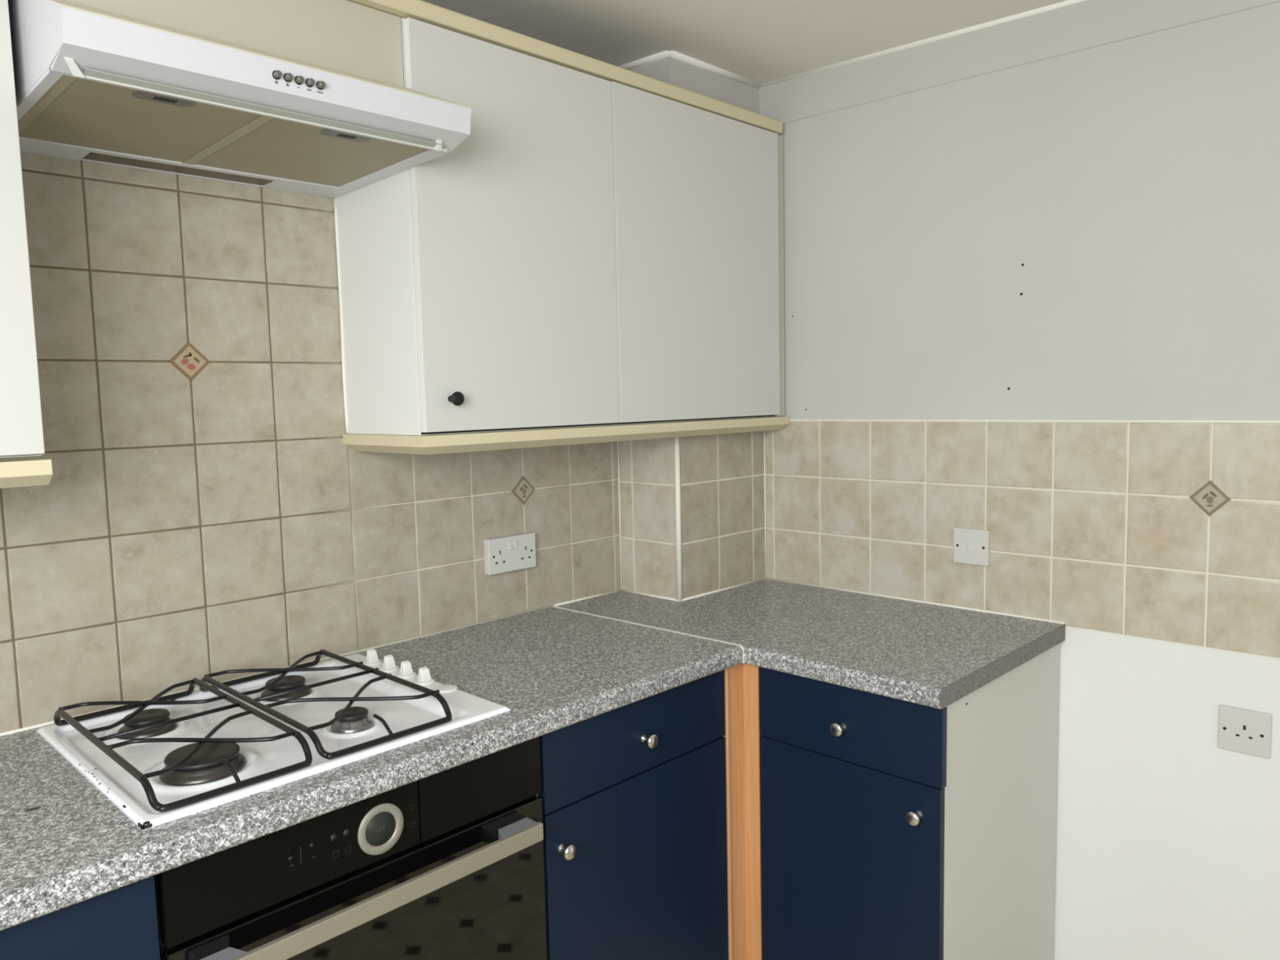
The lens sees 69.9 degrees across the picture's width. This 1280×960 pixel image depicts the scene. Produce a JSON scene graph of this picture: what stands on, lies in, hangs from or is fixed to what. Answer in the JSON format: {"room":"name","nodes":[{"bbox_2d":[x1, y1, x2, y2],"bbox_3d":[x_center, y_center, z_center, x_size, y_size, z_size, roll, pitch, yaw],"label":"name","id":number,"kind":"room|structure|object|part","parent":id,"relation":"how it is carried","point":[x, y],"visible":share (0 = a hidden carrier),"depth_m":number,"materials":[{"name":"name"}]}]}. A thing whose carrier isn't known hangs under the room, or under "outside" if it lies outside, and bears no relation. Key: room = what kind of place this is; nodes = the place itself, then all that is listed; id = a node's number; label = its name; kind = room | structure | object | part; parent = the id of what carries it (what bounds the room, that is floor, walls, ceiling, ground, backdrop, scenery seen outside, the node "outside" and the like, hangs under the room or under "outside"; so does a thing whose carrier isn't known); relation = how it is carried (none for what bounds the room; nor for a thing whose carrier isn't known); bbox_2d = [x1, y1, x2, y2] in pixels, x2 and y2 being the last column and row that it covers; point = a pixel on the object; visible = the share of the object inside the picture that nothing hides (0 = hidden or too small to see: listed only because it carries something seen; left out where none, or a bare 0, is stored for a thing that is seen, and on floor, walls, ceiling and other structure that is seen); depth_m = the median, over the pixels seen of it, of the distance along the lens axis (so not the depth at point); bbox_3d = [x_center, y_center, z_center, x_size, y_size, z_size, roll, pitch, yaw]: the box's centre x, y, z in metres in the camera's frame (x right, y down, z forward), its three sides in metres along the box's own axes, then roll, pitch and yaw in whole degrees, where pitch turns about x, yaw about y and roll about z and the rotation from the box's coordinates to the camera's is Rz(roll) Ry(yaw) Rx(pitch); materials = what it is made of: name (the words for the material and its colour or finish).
{"room":"kitchen","nodes":[
{"label":"kitchen","id":0,"kind":"room"},
{"bbox_2d":[0,458,52,488],"bbox_3d":[-1.034,0.013,1.073,0.038,0.036,0.590,4,7,44],"label":"pelmet","id":1,"kind":"object","parent":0,"point":[37,472],"visible":1,"depth_m":1.25,"materials":[{"name":"beige wood"}]},
{"bbox_2d":[628,56,759,114],"bbox_3d":[0.147,-0.007,2.547,0.215,2.420,0.368,4,7,44],"label":"boxing","id":2,"kind":"structure","parent":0,"point":[670,70],"depth_m":2.33,"materials":[{"name":"paint"}]},
{"bbox_2d":[333,17,785,435],"bbox_3d":[-0.102,-0.510,2.170,0.332,0.754,1.160,4,7,44],"label":"upper cabinet","id":3,"kind":"object","parent":2,"relation":"attached to","point":[593,251],"visible":0.98,"depth_m":1.90,"materials":[{"name":"white"}]},
{"bbox_3d":[-0.348,-0.153,1.723,0.028,0.027,0.027,4,7,44],"label":"knob","id":4,"kind":"part","parent":3,"relation":"part of","materials":[{"name":"black metal"}]},
{"bbox_3d":[-0.235,-0.477,1.850,0.018,0.740,0.503,4,7,44],"label":"door","id":5,"kind":"part","parent":3,"relation":"part of","materials":[{"name":"white laminate"}]},
{"bbox_2d":[346,0,782,133],"bbox_3d":[-0.447,-0.842,1.612,0.034,0.028,2.334,4,7,44],"label":"strip","id":6,"kind":"object","parent":3,"relation":"attached to","point":[419,10],"visible":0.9,"depth_m":1.88,"materials":[{"name":"beige wood"}]},
{"bbox_2d":[342,416,789,454],"bbox_3d":[-0.103,-0.117,2.210,0.302,0.036,1.162,4,7,44],"label":"pelmet","id":7,"kind":"object","parent":3,"relation":"attached to","point":[500,440],"visible":0.96,"depth_m":1.91,"materials":[{"name":"beige wood"}]},
{"bbox_3d":[-0.496,-0.071,1.810,0.302,0.036,0.038,4,7,44],"label":"return moulding","id":8,"kind":"part","parent":7,"relation":"part of","materials":[{"name":"beige wood"}]},
{"bbox_3d":[0.154,-0.523,2.248,0.018,0.742,0.608,4,7,44],"label":"door","id":9,"kind":"part","parent":3,"relation":"part of","materials":[{"name":"white laminate"}]},
{"bbox_2d":[618,437,676,599],"bbox_3d":[0.023,0.084,2.417,0.214,0.456,0.005,4,7,44],"label":"wall tiling","id":10,"kind":"structure","parent":2,"relation":"attached to","point":[646,466],"depth_m":2.42,"materials":[{"name":"beige tile"}]},
{"bbox_2d":[674,436,682,600],"bbox_3d":[0.098,0.087,2.344,0.014,0.448,0.014,4,7,44],"label":"trim","id":11,"kind":"structure","parent":2,"relation":"attached to","point":[677,440],"depth_m":2.34,"materials":[{"name":"white plastic"}]},
{"bbox_2d":[679,431,764,599],"bbox_3d":[0.225,0.074,2.474,0.005,0.456,0.368,4,7,44],"label":"wall tiling","id":12,"kind":"structure","parent":2,"relation":"attached to","point":[722,476],"depth_m":2.47,"materials":[{"name":"beige tile"}]},
{"bbox_2d":[421,0,1067,83],"bbox_3d":[0.437,-0.975,0.330,3.826,0.262,3.164,4,7,44],"label":"ceiling","id":13,"kind":"structure","parent":0,"point":[758,41],"depth_m":2.06,"materials":[{"name":"paint"}]},
{"bbox_2d":[777,1,1279,959],"bbox_3d":[1.567,0.058,1.491,3.726,2.420,0.101,4,7,44],"label":"wall","id":14,"kind":"structure","parent":0,"point":[1092,233],"depth_m":1.98,"materials":[{"name":"paint"}]},
{"bbox_2d":[617,0,1086,88],"bbox_3d":[1.347,-0.972,1.262,3.620,0.069,0.391,4,7,44],"label":"trim","id":15,"kind":"structure","parent":14,"relation":"attached to","point":[664,54],"depth_m":2.27,"materials":[{"name":"white paint"}]},
{"bbox_2d":[759,0,1279,124],"bbox_3d":[1.550,-0.927,1.323,3.410,0.142,0.007,4,7,44],"label":"trim","id":16,"kind":"structure","parent":14,"relation":"attached to","point":[1088,24],"depth_m":2.07,"materials":[{"name":"paint"}]},
{"bbox_2d":[764,419,1279,658],"bbox_3d":[1.104,0.108,1.879,2.086,0.461,0.008,4,7,44],"label":"wall tiling","id":17,"kind":"structure","parent":14,"relation":"attached to","point":[1166,531],"depth_m":2.05,"materials":[{"name":"beige tile"}]},
{"bbox_2d":[763,431,766,577],"bbox_3d":[0.355,0.057,2.603,0.004,0.450,0.004,-4,6,-23],"label":"trim","id":18,"kind":"structure","parent":17,"relation":"attached to","point":[764,447],"depth_m":2.60,"materials":[{"name":"white plastic"}]},
{"bbox_2d":[953,527,990,566],"bbox_3d":[0.788,0.159,2.182,0.086,0.085,0.013,4,7,44],"label":"light switch","id":19,"kind":"object","parent":17,"relation":"attached to","point":[971,546],"visible":1,"depth_m":2.18,"materials":[{"name":"white plastic"}]},
{"bbox_2d":[967,542,973,551],"bbox_3d":[0.784,0.159,2.179,0.012,0.023,0.004,4,7,44],"label":"rocker switch","id":20,"kind":"object","parent":19,"relation":"attached to","point":[970,544],"depth_m":2.18,"materials":[{"name":"white plastic"}]},
{"bbox_2d":[1217,704,1271,758],"bbox_3d":[1.202,0.499,1.821,0.089,0.089,0.013,4,7,44],"label":"outlet","id":21,"kind":"object","parent":14,"relation":"attached to","point":[1247,731],"visible":1,"depth_m":1.81,"materials":[{"name":"grey plastic"}]},
{"bbox_3d":[0.491,1.423,0.549,3.826,0.080,3.164,4,7,44],"label":"floor","id":22,"kind":"structure","parent":0,"visible":0},
{"bbox_2d":[0,875,159,959],"bbox_3d":[-0.992,0.924,1.151,0.612,0.870,0.592,4,7,44],"label":"base cabinet","id":23,"kind":"object","parent":22,"relation":"on","point":[121,923],"visible":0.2,"depth_m":1.08,"materials":[{"name":"blue wood"}]},
{"bbox_2d":[154,736,547,959],"bbox_3d":[-0.569,0.742,1.563,0.628,0.596,0.604,4,7,44],"label":"oven","id":24,"kind":"object","parent":23,"relation":"attached to","point":[447,864],"visible":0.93,"depth_m":1.36,"materials":[{"name":"black"}]},
{"bbox_3d":[-0.471,0.519,1.274,0.024,0.102,0.363,4,7,44],"label":"control panel","id":25,"kind":"part","parent":24,"relation":"part of","materials":[{"name":"black"}]},
{"bbox_3d":[-0.352,0.606,1.333,0.011,0.030,0.540,4,7,44],"label":"handle","id":26,"kind":"part","parent":24,"relation":"part of","materials":[{"name":"silver metal"}]},
{"bbox_3d":[-0.261,0.494,1.488,0.024,0.102,0.238,4,7,44],"label":"control panel","id":27,"kind":"part","parent":24,"relation":"part of","materials":[{"name":"black"}]},
{"bbox_3d":[-0.171,0.777,1.598,0.023,0.466,0.001,4,7,44],"label":"door trim","id":28,"kind":"part","parent":24,"relation":"part of","materials":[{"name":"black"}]},
{"bbox_2d":[0,604,742,930],"bbox_3d":[-0.703,0.433,1.419,0.605,0.042,2.015,4,7,44],"label":"countertop","id":29,"kind":"structure","parent":23,"relation":"on","point":[64,843],"depth_m":1.39,"materials":[{"name":"grey laminate"}]},
{"bbox_2d":[36,648,510,830],"bbox_3d":[-0.606,0.404,1.534,0.517,0.072,0.581,4,7,44],"label":"gas hob","id":30,"kind":"object","parent":29,"relation":"in","point":[204,771],"visible":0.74,"depth_m":1.48,"materials":[{"name":"white metal"}]},
{"bbox_3d":[-0.812,0.405,1.510,0.088,0.020,0.088,4,7,44],"label":"burner","id":31,"kind":"part","parent":30,"relation":"part of","materials":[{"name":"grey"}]},
{"bbox_2d":[53,677,312,812],"bbox_3d":[-0.716,0.390,1.413,0.487,0.040,0.220,4,7,44],"label":"support","id":32,"kind":"object","parent":30,"relation":"on","point":[157,699],"visible":1,"depth_m":1.35,"materials":[{"name":"black metal"}]},
{"bbox_3d":[-0.640,0.416,1.343,0.116,0.020,0.116,4,7,44],"label":"burner","id":33,"kind":"part","parent":30,"relation":"part of","materials":[{"name":"grey metal"}]},
{"bbox_3d":[-0.650,0.386,1.682,0.088,0.020,0.088,4,7,44],"label":"burner","id":34,"kind":"part","parent":30,"relation":"part of","materials":[{"name":"grey metal"}]},
{"bbox_2d":[199,648,452,759],"bbox_3d":[-0.552,0.371,1.581,0.487,0.040,0.235,4,7,44],"label":"support","id":35,"kind":"object","parent":30,"relation":"on","point":[295,667],"visible":0.97,"depth_m":1.53,"materials":[{"name":"black metal"}]},
{"bbox_3d":[-0.473,0.398,1.504,0.068,0.020,0.068,4,7,44],"label":"burner","id":36,"kind":"part","parent":30,"relation":"part of","materials":[{"name":"grey metal"}]},
{"bbox_3d":[-0.536,0.364,1.834,0.038,0.006,0.038,4,7,44],"label":"control knob","id":37,"kind":"part","parent":30,"relation":"part of","materials":[{"name":"white plastic"}]},
{"bbox_3d":[-0.489,0.367,1.788,0.038,0.006,0.038,4,7,44],"label":"control knob","id":38,"kind":"part","parent":30,"relation":"part of","materials":[{"name":"white plastic"}]},
{"bbox_3d":[-0.445,0.370,1.745,0.038,0.006,0.038,4,7,44],"label":"control knob","id":39,"kind":"part","parent":30,"relation":"part of","materials":[{"name":"white plastic"}]},
{"bbox_3d":[-0.400,0.373,1.702,0.038,0.006,0.038,4,7,44],"label":"control knob","id":40,"kind":"part","parent":30,"relation":"part of","materials":[{"name":"white plastic"}]},
{"bbox_2d":[536,670,728,959],"bbox_3d":[-0.184,0.831,1.976,0.612,0.870,0.496,4,7,44],"label":"base cabinet","id":41,"kind":"object","parent":22,"relation":"on","point":[633,795],"visible":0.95,"depth_m":1.75,"materials":[{"name":"blue wood"}]},
{"bbox_3d":[-0.128,0.648,1.601,0.028,0.027,0.027,4,7,44],"label":"knob","id":42,"kind":"part","parent":41,"relation":"part of","materials":[{"name":"silver metal"}]},
{"bbox_3d":[0.000,0.486,1.756,0.018,0.144,0.492,4,7,44],"label":"drawer","id":43,"kind":"part","parent":41,"relation":"part of","materials":[{"name":"blue paint"}]},
{"bbox_3d":[0.018,0.494,1.741,0.028,0.027,0.027,4,7,44],"label":"knob","id":44,"kind":"part","parent":41,"relation":"part of","materials":[{"name":"silver metal"}]},
{"bbox_2d":[723,662,761,959],"bbox_3d":[0.223,0.821,1.979,0.062,0.870,0.076,4,7,44],"label":"post","id":45,"kind":"object","parent":22,"relation":"on","point":[741,681],"visible":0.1,"depth_m":1.97,"materials":[{"name":"orange wood"}]},
{"bbox_2d":[759,643,1059,959],"bbox_3d":[0.597,0.809,2.024,0.414,0.870,0.606,4,7,44],"label":"base cabinet","id":46,"kind":"object","parent":22,"relation":"on","point":[891,828],"visible":0.95,"depth_m":1.83,"materials":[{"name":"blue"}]},
{"bbox_2d":[552,577,1065,709],"bbox_3d":[0.364,0.339,2.195,1.043,0.042,0.622,4,7,44],"label":"countertop","id":47,"kind":"structure","parent":46,"relation":"on","point":[934,655],"depth_m":2.02,"materials":[{"name":"grey laminate"}]},
{"bbox_3d":[-0.002,0.353,2.132,0.603,0.037,0.006,4,7,43],"label":"joint strip","id":48,"kind":"part","parent":47,"relation":"part of","materials":[{"name":"silver metal"}]},
{"bbox_3d":[0.387,0.485,1.786,0.027,0.027,0.028,4,7,44],"label":"knob","id":49,"kind":"part","parent":46,"relation":"part of","materials":[{"name":"silver metal"}]},
{"bbox_3d":[0.412,0.841,1.835,0.407,0.580,0.018,4,7,44],"label":"door","id":50,"kind":"part","parent":46,"relation":"part of","materials":[{"name":"blue paint"}]},
{"bbox_3d":[0.405,0.476,1.801,0.410,0.150,0.018,4,7,44],"label":"drawer","id":51,"kind":"part","parent":46,"relation":"part of","materials":[{"name":"blue paint"}]},
{"bbox_3d":[0.505,0.620,1.685,0.027,0.027,0.028,4,7,44],"label":"knob","id":52,"kind":"part","parent":46,"relation":"part of","materials":[{"name":"silver metal"}]},
{"bbox_3d":[-0.871,0.090,1.733,0.100,2.420,3.164,4,7,44],"label":"wall","id":53,"kind":"structure","parent":0,"visible":0},
{"bbox_2d":[0,0,44,457],"bbox_3d":[-1.140,-0.392,1.130,0.304,0.754,0.588,4,7,44],"label":"upper cabinet","id":54,"kind":"object","parent":53,"relation":"attached to","point":[21,430],"visible":1,"depth_m":1.23,"materials":[{"name":"white"}]},
{"bbox_2d":[65,0,404,86],"bbox_3d":[-0.739,-0.754,1.533,0.284,0.124,0.603,4,7,44],"label":"upper cabinet","id":55,"kind":"object","parent":53,"relation":"attached to","point":[342,35],"visible":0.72,"depth_m":1.51,"materials":[{"name":"beige laminate"}]},
{"bbox_2d":[8,0,471,198],"bbox_3d":[-0.657,-0.612,1.476,0.484,0.150,0.593,4,7,44],"label":"hood","id":56,"kind":"object","parent":55,"relation":"attached to","point":[92,85],"visible":0.98,"depth_m":1.36,"materials":[{"name":"white metal"}]},
{"bbox_3d":[-0.517,-0.539,1.351,0.011,0.006,0.533,4,7,44],"label":"visor pane","id":57,"kind":"part","parent":56,"relation":"part of","materials":[{"name":"grey metal"}]},
{"bbox_2d":[0,151,620,733],"bbox_3d":[-0.868,-0.081,1.646,0.006,0.964,2.311,4,7,44],"label":"wall tiling","id":58,"kind":"structure","parent":53,"relation":"attached to","point":[204,508],"depth_m":1.72,"materials":[{"name":"beige tile"}]},
{"bbox_2d":[483,532,536,575],"bbox_3d":[-0.312,0.177,2.215,0.026,0.084,0.142,4,7,44],"label":"double socket","id":59,"kind":"object","parent":58,"relation":"attached to","point":[506,553],"visible":1,"depth_m":2.20,"materials":[{"name":"white plastic"}]},
{"bbox_2d":[508,541,512,550],"bbox_3d":[-0.311,0.157,2.200,0.006,0.020,0.010,4,7,44],"label":"rocker switch","id":60,"kind":"object","parent":59,"relation":"attached to","point":[510,543],"depth_m":2.20,"materials":[{"name":"white plastic"}]},
{"bbox_2d":[513,540,518,548],"bbox_3d":[-0.300,0.156,2.211,0.006,0.020,0.010,4,7,44],"label":"rocker switch","id":61,"kind":"object","parent":59,"relation":"attached to","point":[515,542],"depth_m":2.21,"materials":[{"name":"white plastic"}]},
{"bbox_2d":[617,441,622,589],"bbox_3d":[-0.055,0.076,2.490,0.004,0.450,0.004,-4,6,-23],"label":"trim","id":62,"kind":"structure","parent":58,"relation":"attached to","point":[618,454],"depth_m":2.49,"materials":[{"name":"white plastic"}]}
]}

